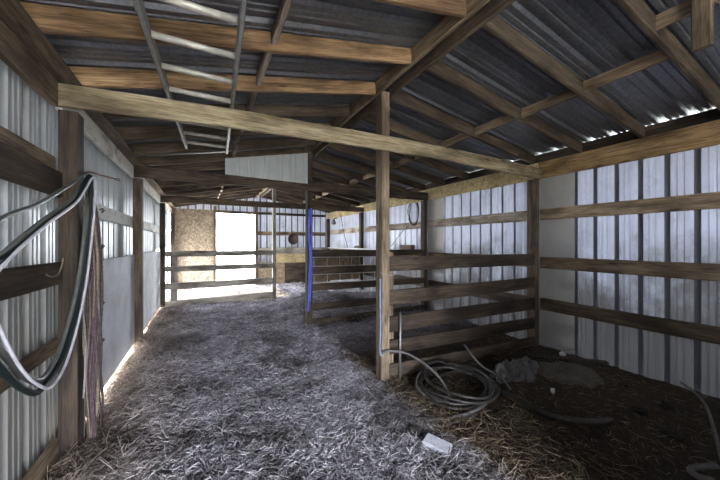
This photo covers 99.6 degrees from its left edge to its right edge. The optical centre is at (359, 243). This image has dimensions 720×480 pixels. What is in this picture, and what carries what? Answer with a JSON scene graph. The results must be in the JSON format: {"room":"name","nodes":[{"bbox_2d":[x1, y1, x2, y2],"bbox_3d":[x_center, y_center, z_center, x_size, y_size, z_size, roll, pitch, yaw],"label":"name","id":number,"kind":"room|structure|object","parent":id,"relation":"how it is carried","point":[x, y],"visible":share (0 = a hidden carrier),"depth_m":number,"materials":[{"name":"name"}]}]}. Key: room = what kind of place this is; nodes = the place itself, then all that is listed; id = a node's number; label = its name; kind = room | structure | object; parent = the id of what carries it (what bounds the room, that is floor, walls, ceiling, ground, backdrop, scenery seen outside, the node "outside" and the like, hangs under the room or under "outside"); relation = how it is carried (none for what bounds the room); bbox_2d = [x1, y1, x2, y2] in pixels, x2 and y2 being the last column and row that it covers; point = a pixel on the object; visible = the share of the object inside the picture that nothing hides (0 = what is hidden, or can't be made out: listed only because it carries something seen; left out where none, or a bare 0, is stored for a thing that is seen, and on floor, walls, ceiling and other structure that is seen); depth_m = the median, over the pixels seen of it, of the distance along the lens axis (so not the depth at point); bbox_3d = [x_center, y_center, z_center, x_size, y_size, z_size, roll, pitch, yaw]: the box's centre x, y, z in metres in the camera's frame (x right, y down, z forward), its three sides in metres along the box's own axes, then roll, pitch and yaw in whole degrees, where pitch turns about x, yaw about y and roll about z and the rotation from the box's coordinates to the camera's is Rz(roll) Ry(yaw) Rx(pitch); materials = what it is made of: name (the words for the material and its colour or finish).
{"room":"farm building","nodes":[
{"label":"farm building","id":0,"kind":"room"},
{"bbox_2d":[0,59,168,479],"bbox_3d":[-2.612,0.173,2.938,0.036,2.774,15.220,0,0,-27],"label":"wall","id":1,"kind":"structure","parent":0,"point":[28,424],"depth_m":1.95,"materials":[{"name":"metal"}]},
{"bbox_2d":[166,255,254,291],"bbox_3d":[0.000,1.600,0.000,120.000,0.001,120.000,0,0,-27],"label":"ground","id":2,"kind":"structure","parent":0,"point":[232,274],"depth_m":17.89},
{"bbox_2d":[18,0,445,165],"bbox_3d":[-1.524,-1.491,3.490,3.005,0.626,15.800,0,0,-27],"label":"ceiling","id":3,"kind":"structure","parent":0,"point":[367,21],"depth_m":2.30,"materials":[{"name":"metal"}]},
{"bbox_2d":[132,0,247,153],"bbox_3d":[-1.097,-1.160,2.050,0.496,0.085,3.670,0,0,-25],"label":"ladder","id":4,"kind":"object","parent":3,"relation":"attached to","point":[150,35],"visible":0.82,"depth_m":1.84,"materials":[{"name":"metal"}]},
{"bbox_2d":[175,196,326,262],"bbox_3d":[-3.690,-0.142,10.981,5.450,3.244,0.036,0,0,-27],"label":"wall","id":5,"kind":"structure","parent":0,"point":[283,223],"depth_m":11.36,"materials":[{"name":"metal"}]},
{"bbox_2d":[213,206,257,287],"bbox_3d":[-4.303,0.050,10.577,1.432,3.000,0.104,0,0,-27],"label":"door frame","id":6,"kind":"structure","parent":5,"relation":"in","point":[215,211],"depth_m":10.51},
{"bbox_2d":[258,231,324,235],"bbox_3d":[-2.525,-0.360,11.509,2.575,0.144,0.039,0,0,-27],"label":"board","id":7,"kind":"object","parent":5,"relation":"attached to","point":[259,232],"visible":0.75,"depth_m":11.40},
{"bbox_2d":[258,247,325,253],"bbox_3d":[-2.509,0.280,11.495,2.600,0.245,0.034,0,0,-27],"label":"plank","id":8,"kind":"object","parent":5,"relation":"attached to","point":[292,250],"visible":0.59,"depth_m":11.46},
{"bbox_2d":[276,254,304,262],"bbox_3d":[-2.593,0.556,11.440,1.320,0.312,0.016,0,0,-27],"label":"board","id":9,"kind":"object","parent":8,"relation":"attached to","point":[280,258],"visible":0.8,"depth_m":11.42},
{"bbox_2d":[285,263,304,283],"bbox_3d":[-2.404,1.118,11.509,0.880,0.762,0.027,0,0,-27],"label":"door leaf","id":10,"kind":"structure","parent":5,"relation":"in","point":[295,272],"depth_m":11.46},
{"bbox_2d":[51,281,719,479],"bbox_3d":[-0.192,1.382,4.208,5.530,0.350,15.250,0,0,-27],"label":"floor","id":11,"kind":"structure","parent":0,"point":[690,412],"depth_m":2.68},
{"bbox_2d":[22,438,58,479],"bbox_3d":[-0.551,1.415,-0.860,0.039,0.184,6.580,0,0,-27],"label":"board","id":12,"kind":"object","parent":11,"relation":"on","point":[49,457],"visible":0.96,"depth_m":1.91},
{"bbox_2d":[58,109,83,459],"bbox_3d":[-2.044,0.352,2.156,0.107,2.535,0.136,0,0,-27],"label":"support post","id":13,"kind":"object","parent":11,"relation":"on","point":[70,123],"visible":0.66,"depth_m":2.10,"materials":[{"name":"wood"}]},
{"bbox_2d":[0,125,55,168],"bbox_3d":[-0.567,-0.539,-0.868,0.041,0.095,6.580,0,0,-27],"label":"board","id":14,"kind":"object","parent":13,"relation":"attached to","point":[7,137],"visible":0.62,"depth_m":1.72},
{"bbox_2d":[0,338,58,394],"bbox_3d":[-0.551,0.691,-0.860,0.037,0.094,6.580,0,0,-27],"label":"board","id":15,"kind":"object","parent":13,"relation":"attached to","point":[37,357],"visible":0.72,"depth_m":1.79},
{"bbox_2d":[0,141,62,196],"bbox_3d":[-0.534,-0.400,-0.851,0.039,0.175,6.580,0,0,-27],"label":"board","id":16,"kind":"object","parent":13,"relation":"attached to","point":[16,167],"visible":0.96,"depth_m":1.66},
{"bbox_2d":[0,262,62,300],"bbox_3d":[-0.533,0.200,-0.851,0.038,0.155,6.580,0,0,-27],"label":"board","id":17,"kind":"object","parent":13,"relation":"attached to","point":[14,281],"visible":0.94,"depth_m":1.66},
{"bbox_2d":[0,182,88,382],"bbox_3d":[-1.660,0.104,1.640,0.021,1.184,1.284,0,0,-27],"label":"loop","id":18,"kind":"object","parent":13,"relation":"hanging from","point":[4,354],"visible":0.72,"depth_m":1.72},
{"bbox_2d":[0,172,88,385],"bbox_3d":[-1.673,0.111,1.642,0.019,1.228,1.280,0,0,-27],"label":"loop","id":19,"kind":"object","parent":13,"relation":"hanging from","point":[3,217],"visible":0.44,"depth_m":1.50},
{"bbox_2d":[0,174,93,396],"bbox_3d":[-1.636,0.124,1.615,0.027,1.230,1.305,0,0,-27],"label":"loop","id":20,"kind":"object","parent":13,"relation":"hanging from","point":[5,373],"visible":0.84,"depth_m":1.74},
{"bbox_2d":[55,107,133,177],"bbox_3d":[-2.628,-1.000,3.172,0.044,0.175,2.450,0,0,-27],"label":"header board","id":21,"kind":"object","parent":13,"relation":"attached to","point":[92,131],"visible":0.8,"depth_m":2.96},
{"bbox_2d":[87,171,120,180],"bbox_3d":[-1.926,-0.501,2.271,0.031,0.041,0.231,0,0,35],"label":"iron hook","id":22,"kind":"object","parent":13,"relation":"attached to","point":[87,171],"visible":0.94,"depth_m":2.28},
{"bbox_2d":[0,176,96,389],"bbox_3d":[-1.644,0.134,1.663,0.013,1.237,1.284,0,0,-27],"label":"loop","id":23,"kind":"object","parent":22,"relation":"hanging from","point":[2,333],"visible":1,"depth_m":1.65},
{"bbox_2d":[81,187,104,438],"bbox_3d":[-1.954,0.449,2.226,0.109,1.903,0.159,0,0,-27],"label":"bundle","id":24,"kind":"object","parent":22,"relation":"hanging from","point":[92,313],"visible":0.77,"depth_m":2.18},
{"bbox_2d":[84,198,132,225],"bbox_3d":[-2.685,-0.309,3.238,0.038,0.144,2.380,0,0,-27],"label":"board","id":25,"kind":"object","parent":13,"relation":"attached to","point":[111,215],"visible":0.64,"depth_m":3.42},
{"bbox_2d":[43,302,213,479],"bbox_3d":[-2.587,1.397,4.071,1.036,0.250,6.539,0,0,-27],"label":"hay","id":26,"kind":"object","parent":11,"relation":"on","point":[117,380],"visible":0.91,"depth_m":2.67,"materials":[{"name":"plant"}]},
{"bbox_2d":[133,178,143,347],"bbox_3d":[-3.202,0.345,4.394,0.106,2.550,0.134,0,0,-27],"label":"support post","id":27,"kind":"object","parent":11,"relation":"on","point":[138,203],"visible":0.77,"depth_m":4.34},
{"bbox_2d":[84,255,133,406],"bbox_3d":[-2.660,0.790,3.256,0.016,1.253,2.380,0,0,-27],"label":"plywood panel","id":28,"kind":"object","parent":27,"relation":"attached to","point":[118,273],"visible":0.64,"depth_m":3.42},
{"bbox_2d":[160,203,165,307],"bbox_3d":[-4.592,0.345,7.077,0.106,2.550,0.132,0,0,-27],"label":"support post","id":29,"kind":"object","parent":11,"relation":"on","point":[162,205],"visible":0.76,"depth_m":7.02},
{"bbox_2d":[143,251,159,331],"bbox_3d":[-3.935,0.808,5.716,0.016,1.288,2.880,0,0,-27],"label":"plywood panel","id":30,"kind":"object","parent":29,"relation":"attached to","point":[151,260],"visible":0.73,"depth_m":5.66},
{"bbox_2d":[172,208,213,282],"bbox_3d":[-5.461,0.178,9.976,1.200,2.604,0.016,0,0,-27],"label":"board","id":31,"kind":"object","parent":11,"relation":"on","point":[194,228],"visible":0.58,"depth_m":9.98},
{"bbox_2d":[165,250,272,307],"bbox_3d":[-3.437,0.849,7.623,2.445,1.363,0.085,0,0,-26],"label":"fence","id":32,"kind":"object","parent":11,"relation":"on","point":[173,286],"visible":0.94,"depth_m":7.52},
{"bbox_2d":[99,303,369,419],"bbox_3d":[-1.927,1.443,4.739,2.745,0.160,3.896,0,0,-27],"label":"litter","id":33,"kind":"object","parent":11,"relation":"on","point":[221,334],"visible":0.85,"depth_m":4.03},
{"bbox_2d":[145,281,373,332],"bbox_3d":[-2.433,1.333,8.424,5.341,0.386,5.369,0,0,-27],"label":"litter","id":34,"kind":"object","parent":11,"relation":"on","point":[180,291],"visible":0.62,"depth_m":7.44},
{"bbox_2d":[272,188,275,298],"bbox_3d":[-2.330,-0.010,8.247,0.092,3.260,0.133,0,0,-27],"label":"support post","id":35,"kind":"object","parent":11,"relation":"on","point":[273,189],"visible":0.83,"depth_m":8.19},
{"bbox_2d":[160,195,363,211],"bbox_3d":[-2.238,-1.026,8.189,5.280,0.160,0.045,0,0,-27],"label":"tie beam","id":36,"kind":"structure","parent":35,"relation":"attached to","point":[167,199],"depth_m":7.86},
{"bbox_2d":[145,178,165,195],"bbox_3d":[-4.037,-1.115,6.049,0.129,0.043,2.084,0,0,-27],"label":"plate","id":37,"kind":"object","parent":36,"relation":"on","point":[155,186],"depth_m":5.86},
{"bbox_2d":[156,180,202,187],"bbox_3d":[-3.042,-1.430,6.702,2.592,0.647,0.040,0,0,-27],"label":"rafter","id":38,"kind":"object","parent":37,"relation":"on","point":[161,184],"visible":0.13,"depth_m":6.27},
{"bbox_2d":[152,161,224,170],"bbox_3d":[-2.453,-1.430,5.566,2.592,0.646,0.040,0,0,-27],"label":"rafter","id":39,"kind":"object","parent":37,"relation":"on","point":[204,166],"visible":0.23,"depth_m":5.35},
{"bbox_2d":[161,183,229,191],"bbox_3d":[-3.336,-1.431,7.270,2.592,0.646,0.039,0,0,-27],"label":"rafter","id":40,"kind":"object","parent":37,"relation":"on","point":[204,185],"visible":0.3,"depth_m":6.97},
{"bbox_2d":[137,148,304,165],"bbox_3d":[-2.158,-1.431,4.997,2.591,0.647,0.040,0,0,-28],"label":"rafter","id":41,"kind":"object","parent":37,"relation":"on","point":[219,156],"visible":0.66,"depth_m":4.83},
{"bbox_2d":[167,203,175,208],"bbox_3d":[-5.546,-1.115,8.964,0.129,0.043,1.409,0,0,-27],"label":"plate","id":42,"kind":"object","parent":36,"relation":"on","point":[171,205],"depth_m":9.03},
{"bbox_2d":[164,185,251,195],"bbox_3d":[-3.631,-1.433,7.840,2.591,0.649,0.042,0,0,-27],"label":"rafter","id":43,"kind":"object","parent":42,"relation":"on","point":[190,191],"visible":0.42,"depth_m":7.65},
{"bbox_2d":[172,192,258,204],"bbox_3d":[-4.514,-1.432,9.544,2.592,0.644,0.042,0,0,-27],"label":"rafter","id":44,"kind":"object","parent":42,"relation":"on","point":[256,193],"visible":0.3,"depth_m":9.76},
{"bbox_2d":[255,0,489,197],"bbox_3d":[-0.247,-1.685,4.140,0.044,0.149,15.180,0,0,-27],"label":"board","id":45,"kind":"object","parent":44,"relation":"attached to","point":[447,25],"visible":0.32,"depth_m":2.66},
{"bbox_2d":[173,187,265,196],"bbox_3d":[-3.925,-1.430,8.407,2.590,0.654,0.039,0,0,-27],"label":"rafter","id":46,"kind":"object","parent":42,"relation":"on","point":[247,188],"visible":0.41,"depth_m":8.39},
{"bbox_2d":[258,262,313,284],"bbox_3d":[-2.487,1.109,11.518,2.660,0.822,0.016,0,0,-27],"label":"board","id":47,"kind":"object","parent":11,"relation":"on","point":[280,267],"visible":0.38,"depth_m":11.22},
{"bbox_2d":[48,358,543,479],"bbox_3d":[-0.454,1.460,1.953,2.780,0.123,2.971,0,0,-27],"label":"litter","id":48,"kind":"object","parent":11,"relation":"on","point":[218,450],"visible":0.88,"depth_m":2.31,"materials":[{"name":"plant"}]},
{"bbox_2d":[305,153,312,325],"bbox_3d":[-0.936,-0.010,5.568,0.103,3.260,0.135,0,0,-27],"label":"support post","id":49,"kind":"object","parent":11,"relation":"on","point":[308,194],"visible":0.73,"depth_m":5.52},
{"bbox_2d":[307,209,310,310],"bbox_3d":[-0.919,0.300,5.476,0.081,1.842,0.046,0,0,-27],"label":"hose","id":50,"kind":"object","parent":49,"relation":"attached to","point":[309,243],"visible":1,"depth_m":5.46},
{"bbox_2d":[326,219,329,281],"bbox_3d":[-1.252,0.335,11.981,0.102,2.570,0.133,0,0,-27],"label":"support post","id":51,"kind":"object","parent":11,"relation":"on","point":[327,220],"visible":0.48,"depth_m":11.93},
{"bbox_2d":[327,205,362,218],"bbox_3d":[-0.592,-1.075,10.795,0.042,0.245,3.045,0,0,-27],"label":"header board","id":52,"kind":"object","parent":51,"relation":"attached to","point":[336,214],"visible":0.7,"depth_m":11.05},
{"bbox_2d":[276,189,350,206],"bbox_3d":[-1.463,-1.469,9.682,2.623,0.570,0.039,0,0,-27],"label":"rafter","id":53,"kind":"object","parent":52,"relation":"on","point":[295,192],"visible":0.59,"depth_m":9.76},
{"bbox_2d":[297,190,359,205],"bbox_3d":[-1.169,-1.470,9.114,2.622,0.570,0.040,0,0,-27],"label":"rafter","id":54,"kind":"object","parent":52,"relation":"on","point":[329,196],"visible":0.56,"depth_m":9.34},
{"bbox_2d":[280,289,422,323],"bbox_3d":[-0.382,1.312,7.426,2.713,0.390,3.005,0,0,-27],"label":"mound","id":55,"kind":"object","parent":11,"relation":"on","point":[353,293],"visible":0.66,"depth_m":6.88,"materials":[{"name":"plant"}]},
{"bbox_2d":[359,213,363,289],"bbox_3d":[0.044,0.335,9.479,0.103,2.570,0.135,0,0,-27],"label":"support post","id":56,"kind":"object","parent":11,"relation":"on","point":[361,215],"visible":0.59,"depth_m":9.43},
{"bbox_2d":[312,257,358,280],"bbox_3d":[-0.742,0.670,9.095,1.610,0.865,0.016,0,0,-27],"label":"wall","id":57,"kind":"structure","parent":56,"relation":"attached to","point":[330,261],"depth_m":9.09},
{"bbox_2d":[312,249,422,324],"bbox_3d":[0.251,0.831,6.178,2.561,1.430,0.048,0,0,-27],"label":"fence","id":58,"kind":"object","parent":11,"relation":"on","point":[402,252],"visible":0.62,"depth_m":5.93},
{"bbox_2d":[312,256,375,283],"bbox_3d":[-0.225,0.510,5.978,1.500,0.540,0.019,0,0,-27],"label":"netting","id":59,"kind":"object","parent":58,"relation":"attached to","point":[356,256],"visible":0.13,"depth_m":5.92,"materials":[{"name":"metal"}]},
{"bbox_2d":[376,91,389,381],"bbox_3d":[0.249,-0.010,3.345,0.102,3.260,0.135,0,0,-27],"label":"support post","id":60,"kind":"object","parent":11,"relation":"on","point":[382,100],"visible":0.87,"depth_m":3.29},
{"bbox_2d":[421,200,427,309],"bbox_3d":[1.435,0.335,6.797,0.102,2.570,0.134,0,0,-27],"label":"support post","id":61,"kind":"object","parent":11,"relation":"on","point":[424,204],"visible":0.66,"depth_m":6.74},
{"bbox_2d":[133,165,427,200],"bbox_3d":[-0.848,-1.024,5.507,5.280,0.183,0.050,0,0,-27],"label":"tie beam","id":62,"kind":"structure","parent":61,"relation":"attached to","point":[142,171],"depth_m":5.04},
{"bbox_2d":[85,111,142,165],"bbox_3d":[-2.668,-1.115,3.409,0.132,0.044,1.988,0,0,-27],"label":"plate","id":63,"kind":"object","parent":62,"relation":"on","point":[100,119],"depth_m":3.10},
{"bbox_2d":[127,138,315,154],"bbox_3d":[-1.864,-1.431,4.429,2.592,0.646,0.040,0,0,-27],"label":"rafter","id":64,"kind":"object","parent":63,"relation":"on","point":[170,147],"visible":0.84,"depth_m":4.31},
{"bbox_2d":[68,66,375,95],"bbox_3d":[-0.980,-1.429,2.724,2.593,0.643,0.042,0,0,-27],"label":"rafter","id":65,"kind":"object","parent":63,"relation":"on","point":[92,77],"visible":0.81,"depth_m":2.56,"materials":[{"name":"orange wood"}]},
{"bbox_2d":[256,52,272,85],"bbox_3d":[-0.776,-1.459,2.470,0.038,0.092,0.600,0,0,-27],"label":"board","id":66,"kind":"object","parent":65,"relation":"attached to","point":[266,57],"visible":0.69,"depth_m":2.48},
{"bbox_2d":[115,123,330,139],"bbox_3d":[-1.569,-1.431,3.860,2.592,0.647,0.042,0,0,-27],"label":"rafter","id":67,"kind":"object","parent":63,"relation":"on","point":[156,132],"visible":0.48,"depth_m":3.51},
{"bbox_2d":[104,104,349,118],"bbox_3d":[-1.274,-1.429,3.292,2.592,0.643,0.040,0,0,-27],"label":"rafter","id":68,"kind":"object","parent":63,"relation":"on","point":[278,110],"visible":0.52,"depth_m":3.51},
{"bbox_2d":[225,153,307,183],"bbox_3d":[-1.533,-1.337,5.117,1.345,0.549,0.013,0,0,-27],"label":"gable panel","id":69,"kind":"object","parent":62,"relation":"attached to","point":[287,167],"visible":1,"depth_m":5.15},
{"bbox_2d":[364,221,420,231],"bbox_3d":[0.805,-0.425,8.171,0.043,0.176,2.880,0,0,-27],"label":"board","id":70,"kind":"object","parent":61,"relation":"attached to","point":[401,226],"visible":0.68,"depth_m":7.75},
{"bbox_2d":[363,190,426,212],"bbox_3d":[0.805,-1.075,8.098,0.042,0.242,3.010,0,0,-27],"label":"header board","id":71,"kind":"object","parent":61,"relation":"attached to","point":[393,202],"visible":0.6,"depth_m":7.89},
{"bbox_2d":[313,170,373,187],"bbox_3d":[-0.285,-1.470,7.410,2.622,0.573,0.042,0,0,-27],"label":"rafter","id":72,"kind":"object","parent":71,"relation":"on","point":[318,174],"visible":0.39,"depth_m":7.21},
{"bbox_2d":[259,0,515,197],"bbox_3d":[-0.114,-1.685,4.209,0.043,0.148,15.180,0,0,-27],"label":"board","id":73,"kind":"object","parent":72,"relation":"attached to","point":[492,8],"visible":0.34,"depth_m":2.65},
{"bbox_2d":[312,160,407,190],"bbox_3d":[0.008,-1.472,6.843,2.622,0.569,0.043,0,0,-27],"label":"rafter","id":74,"kind":"object","parent":71,"relation":"on","point":[316,164],"visible":0.69,"depth_m":6.68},
{"bbox_2d":[315,151,424,189],"bbox_3d":[0.303,-1.470,6.273,2.623,0.568,0.041,0,0,-27],"label":"rafter","id":75,"kind":"object","parent":71,"relation":"on","point":[322,155],"visible":0.86,"depth_m":6.12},
{"bbox_2d":[428,211,526,227],"bbox_3d":[2.081,-0.427,5.712,0.040,0.173,2.380,0,0,-27],"label":"board","id":76,"kind":"object","parent":61,"relation":"attached to","point":[519,216],"visible":0.94,"depth_m":5.47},
{"bbox_2d":[414,360,499,410],"bbox_3d":[0.992,1.425,3.103,0.880,0.154,0.855,0,0,-27],"label":"coil","id":77,"kind":"object","parent":11,"relation":"on","point":[494,393],"visible":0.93,"depth_m":2.89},
{"bbox_2d":[382,350,496,402],"bbox_3d":[0.822,1.302,3.110,1.071,0.332,0.589,0,0,-16],"label":"hose","id":78,"kind":"object","parent":77,"relation":"on","point":[384,351],"visible":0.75,"depth_m":3.13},
{"bbox_2d":[389,252,534,377],"bbox_3d":[1.427,0.825,3.940,2.534,1.450,0.096,0,0,-27],"label":"fence","id":79,"kind":"object","parent":11,"relation":"on","point":[397,263],"visible":0.88,"depth_m":3.77,"materials":[{"name":"wood"}]},
{"bbox_2d":[271,352,717,479],"bbox_3d":[0.648,1.447,2.463,2.471,0.149,2.745,0,0,-30],"label":"hay","id":80,"kind":"object","parent":11,"relation":"on","point":[487,429],"visible":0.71,"depth_m":2.33,"materials":[{"name":"plant"}]},
{"bbox_2d":[360,364,491,421],"bbox_3d":[0.708,1.453,3.029,1.315,0.090,0.980,0,0,-6],"label":"hose","id":81,"kind":"object","parent":80,"relation":"on","point":[481,406],"visible":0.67,"depth_m":2.69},
{"bbox_2d":[422,433,451,457],"bbox_3d":[0.559,1.463,2.204,0.193,0.075,0.109,0,0,36],"label":"concrete block","id":82,"kind":"object","parent":80,"relation":"on","point":[432,441],"visible":0.81,"depth_m":2.19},
{"bbox_2d":[306,309,719,479],"bbox_3d":[1.288,1.433,3.995,2.844,0.171,4.787,0,0,-27],"label":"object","id":83,"kind":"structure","parent":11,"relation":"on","point":[409,312],"depth_m":2.65,"materials":[{"name":"plant"}]},
{"bbox_2d":[489,355,538,382],"bbox_3d":[1.734,1.374,3.397,0.637,0.292,0.568,0,0,-25],"label":"sack","id":84,"kind":"object","parent":11,"relation":"on","point":[516,369],"visible":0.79,"depth_m":3.27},
{"bbox_2d":[527,179,538,345],"bbox_3d":[2.593,0.335,4.558,0.103,2.570,0.134,0,0,-27],"label":"support post","id":85,"kind":"object","parent":11,"relation":"on","point":[533,184],"visible":0.82,"depth_m":4.51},
{"bbox_2d":[55,83,541,179],"bbox_3d":[0.300,-1.040,3.264,5.305,0.216,0.049,0,0,-27],"label":"tie beam","id":86,"kind":"structure","parent":85,"relation":"attached to","point":[69,96],"depth_m":2.62,"materials":[{"name":"wood"}]},
{"bbox_2d":[0,17,57,105],"bbox_3d":[-0.532,-1.000,-0.878,0.044,0.173,6.530,0,0,-27],"label":"header board","id":87,"kind":"object","parent":86,"relation":"attached to","point":[14,53],"visible":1,"depth_m":1.67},
{"bbox_2d":[0,0,82,85],"bbox_3d":[-1.796,-1.115,1.721,0.132,0.044,0.856,0,0,-27],"label":"plate","id":88,"kind":"object","parent":86,"relation":"on","point":[16,18],"depth_m":1.64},
{"bbox_2d":[19,1,410,64],"bbox_3d":[-0.686,-1.430,2.156,2.592,0.643,0.040,0,0,-27],"label":"rafter","id":89,"kind":"object","parent":88,"relation":"on","point":[50,19],"visible":0.89,"depth_m":1.96,"materials":[{"name":"orange wood"}]},
{"bbox_2d":[271,0,292,44],"bbox_3d":[-0.476,-1.461,1.904,0.040,0.091,0.600,0,0,-27],"label":"board","id":90,"kind":"object","parent":89,"relation":"attached to","point":[285,5],"visible":1,"depth_m":1.95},
{"bbox_2d":[373,0,465,17],"bbox_3d":[-0.392,-1.430,1.588,2.592,0.647,0.040,0,0,-27],"label":"rafter","id":91,"kind":"object","parent":88,"relation":"on","point":[455,8],"visible":1,"depth_m":2.05,"materials":[{"name":"orange wood"}]},
{"bbox_2d":[428,280,526,301],"bbox_3d":[2.080,0.901,5.712,0.040,0.176,2.380,0,0,-27],"label":"board","id":92,"kind":"object","parent":85,"relation":"attached to","point":[501,296],"visible":0.37,"depth_m":5.21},
{"bbox_2d":[427,163,537,199],"bbox_3d":[2.079,-1.075,5.638,0.042,0.244,2.510,0,0,-27],"label":"header board","id":93,"kind":"object","parent":85,"relation":"attached to","point":[499,179],"visible":0.89,"depth_m":5.49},
{"bbox_2d":[327,143,444,185],"bbox_3d":[0.598,-1.470,5.704,2.622,0.572,0.043,0,0,-27],"label":"rafter","id":94,"kind":"object","parent":93,"relation":"on","point":[346,149],"visible":0.8,"depth_m":5.67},
{"bbox_2d":[330,108,719,212],"bbox_3d":[2.216,-1.262,5.417,0.030,0.122,15.180,0,0,-27],"label":"board","id":95,"kind":"object","parent":94,"relation":"attached to","point":[713,114],"visible":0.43,"depth_m":3.71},
{"bbox_2d":[352,129,468,179],"bbox_3d":[0.892,-1.469,5.137,2.623,0.574,0.040,0,0,-27],"label":"rafter","id":96,"kind":"object","parent":93,"relation":"on","point":[429,162],"visible":0.53,"depth_m":5.38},
{"bbox_2d":[362,112,497,172],"bbox_3d":[1.186,-1.468,4.569,2.623,0.569,0.040,0,0,-27],"label":"rafter","id":97,"kind":"object","parent":93,"relation":"on","point":[394,127],"visible":0.41,"depth_m":4.29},
{"bbox_2d":[441,133,470,146],"bbox_3d":[1.364,-1.467,4.299,0.039,0.102,0.600,0,0,-27],"label":"board","id":98,"kind":"object","parent":97,"relation":"attached to","point":[461,137],"visible":0.64,"depth_m":4.31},
{"bbox_2d":[389,91,534,163],"bbox_3d":[1.481,-1.470,4.001,2.622,0.573,0.041,0,0,-27],"label":"rafter","id":99,"kind":"object","parent":93,"relation":"on","point":[400,97],"visible":0.94,"depth_m":3.86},
{"bbox_2d":[475,114,515,134],"bbox_3d":[1.658,-1.470,3.731,0.040,0.104,0.600,0,0,-27],"label":"board","id":100,"kind":"object","parent":99,"relation":"attached to","point":[504,119],"visible":0.81,"depth_m":3.73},
{"bbox_2d":[538,119,719,177],"bbox_3d":[4.175,-1.075,1.591,0.044,0.243,6.585,0,0,-27],"label":"header board","id":101,"kind":"object","parent":85,"relation":"attached to","point":[707,134],"visible":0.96,"depth_m":3.46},
{"bbox_2d":[427,60,581,152],"bbox_3d":[1.776,-1.469,3.431,2.622,0.571,0.040,0,0,-27],"label":"rafter","id":102,"kind":"object","parent":101,"relation":"on","point":[443,71],"visible":0.95,"depth_m":3.27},
{"bbox_2d":[521,89,578,117],"bbox_3d":[1.970,-1.467,3.172,0.039,0.100,0.600,0,0,-27],"label":"board","id":103,"kind":"object","parent":102,"relation":"attached to","point":[568,94],"visible":0.79,"depth_m":3.16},
{"bbox_2d":[482,16,644,138],"bbox_3d":[2.070,-1.470,2.863,2.622,0.570,0.040,0,0,-27],"label":"rafter","id":104,"kind":"object","parent":101,"relation":"on","point":[496,26],"visible":0.95,"depth_m":2.67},
{"bbox_2d":[583,49,669,92],"bbox_3d":[2.248,-1.469,2.595,0.039,0.101,0.600,0,0,-27],"label":"board","id":105,"kind":"object","parent":104,"relation":"attached to","point":[656,57],"visible":0.79,"depth_m":2.56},
{"bbox_2d":[615,0,719,110],"bbox_3d":[2.364,-1.469,2.295,2.622,0.572,0.040,0,0,-27],"label":"rafter","id":106,"kind":"object","parent":101,"relation":"on","point":[639,11],"visible":0.97,"depth_m":2.26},
{"bbox_2d":[656,0,719,30],"bbox_3d":[2.204,-1.532,1.851,0.039,0.102,0.600,0,0,-27],"label":"board","id":107,"kind":"object","parent":106,"relation":"attached to","point":[676,13],"visible":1,"depth_m":2.03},
{"bbox_2d":[691,0,713,52],"bbox_3d":[2.124,-1.385,1.889,0.039,0.350,0.089,0,0,-27],"label":"board","id":108,"kind":"object","parent":107,"relation":"attached to","point":[701,10],"visible":1,"depth_m":1.88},
{"bbox_2d":[540,298,719,344],"bbox_3d":[4.206,0.899,1.607,0.045,0.179,6.585,0,0,-27],"label":"board","id":109,"kind":"object","parent":85,"relation":"attached to","point":[689,330],"visible":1,"depth_m":3.49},
{"bbox_2d":[540,257,719,280],"bbox_3d":[4.206,0.284,1.608,0.041,0.180,6.585,0,0,-27],"label":"board","id":110,"kind":"object","parent":85,"relation":"attached to","point":[681,270],"visible":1,"depth_m":3.49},
{"bbox_2d":[540,191,719,219],"bbox_3d":[4.207,-0.425,1.608,0.044,0.175,6.585,0,0,-27],"label":"board","id":111,"kind":"object","parent":85,"relation":"attached to","point":[711,200],"visible":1,"depth_m":3.49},
{"bbox_2d":[502,390,613,425],"bbox_3d":[1.686,1.464,2.660,0.847,0.074,0.279,0,0,34],"label":"drain pipe","id":112,"kind":"object","parent":11,"relation":"on","point":[605,420],"visible":0.99,"depth_m":2.52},
{"bbox_2d":[517,351,608,363],"bbox_3d":[2.548,1.451,3.866,0.990,0.022,0.094,0,0,19],"label":"plank","id":113,"kind":"object","parent":11,"relation":"on","point":[518,352],"visible":1,"depth_m":3.84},
{"bbox_2d":[537,362,604,388],"bbox_3d":[2.316,1.421,3.392,1.010,0.200,0.724,0,0,-27],"label":"sack","id":114,"kind":"object","parent":11,"relation":"on","point":[566,372],"visible":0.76,"depth_m":3.21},
{"bbox_2d":[679,381,719,459],"bbox_3d":[2.851,1.419,2.522,0.103,0.063,1.576,0,0,40],"label":"hose","id":115,"kind":"object","parent":11,"relation":"on","point":[714,431],"visible":1,"depth_m":2.44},
{"bbox_2d":[686,462,718,479],"bbox_3d":[2.215,1.457,1.951,0.284,0.049,0.129,0,0,-27],"label":"hose","id":116,"kind":"object","parent":11,"relation":"on","point":[691,468],"visible":1,"depth_m":1.96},
{"bbox_2d":[304,0,719,201],"bbox_3d":[1.184,-1.532,4.893,3.095,0.545,15.800,0,0,-27],"label":"ceiling","id":117,"kind":"structure","parent":0,"point":[590,38],"depth_m":2.92,"materials":[{"name":"metal"}]},
{"bbox_2d":[330,145,719,397],"bbox_3d":[2.259,0.138,5.461,0.036,2.884,15.220,0,0,-27],"label":"wall","id":118,"kind":"structure","parent":0,"point":[692,236],"depth_m":3.66,"materials":[{"name":"metal"}]},
{"bbox_2d":[428,197,443,310],"bbox_3d":[1.640,0.250,6.605,0.005,2.500,0.500,0,0,-27],"label":"sheet","id":119,"kind":"object","parent":118,"relation":"attached to","point":[435,206],"visible":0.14,"depth_m":6.57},
{"bbox_2d":[539,172,574,353],"bbox_3d":[2.797,0.250,4.372,0.005,2.500,0.530,0,0,-27],"label":"sheet","id":120,"kind":"object","parent":118,"relation":"attached to","point":[556,236],"visible":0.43,"depth_m":4.33,"materials":[{"name":"metal"}]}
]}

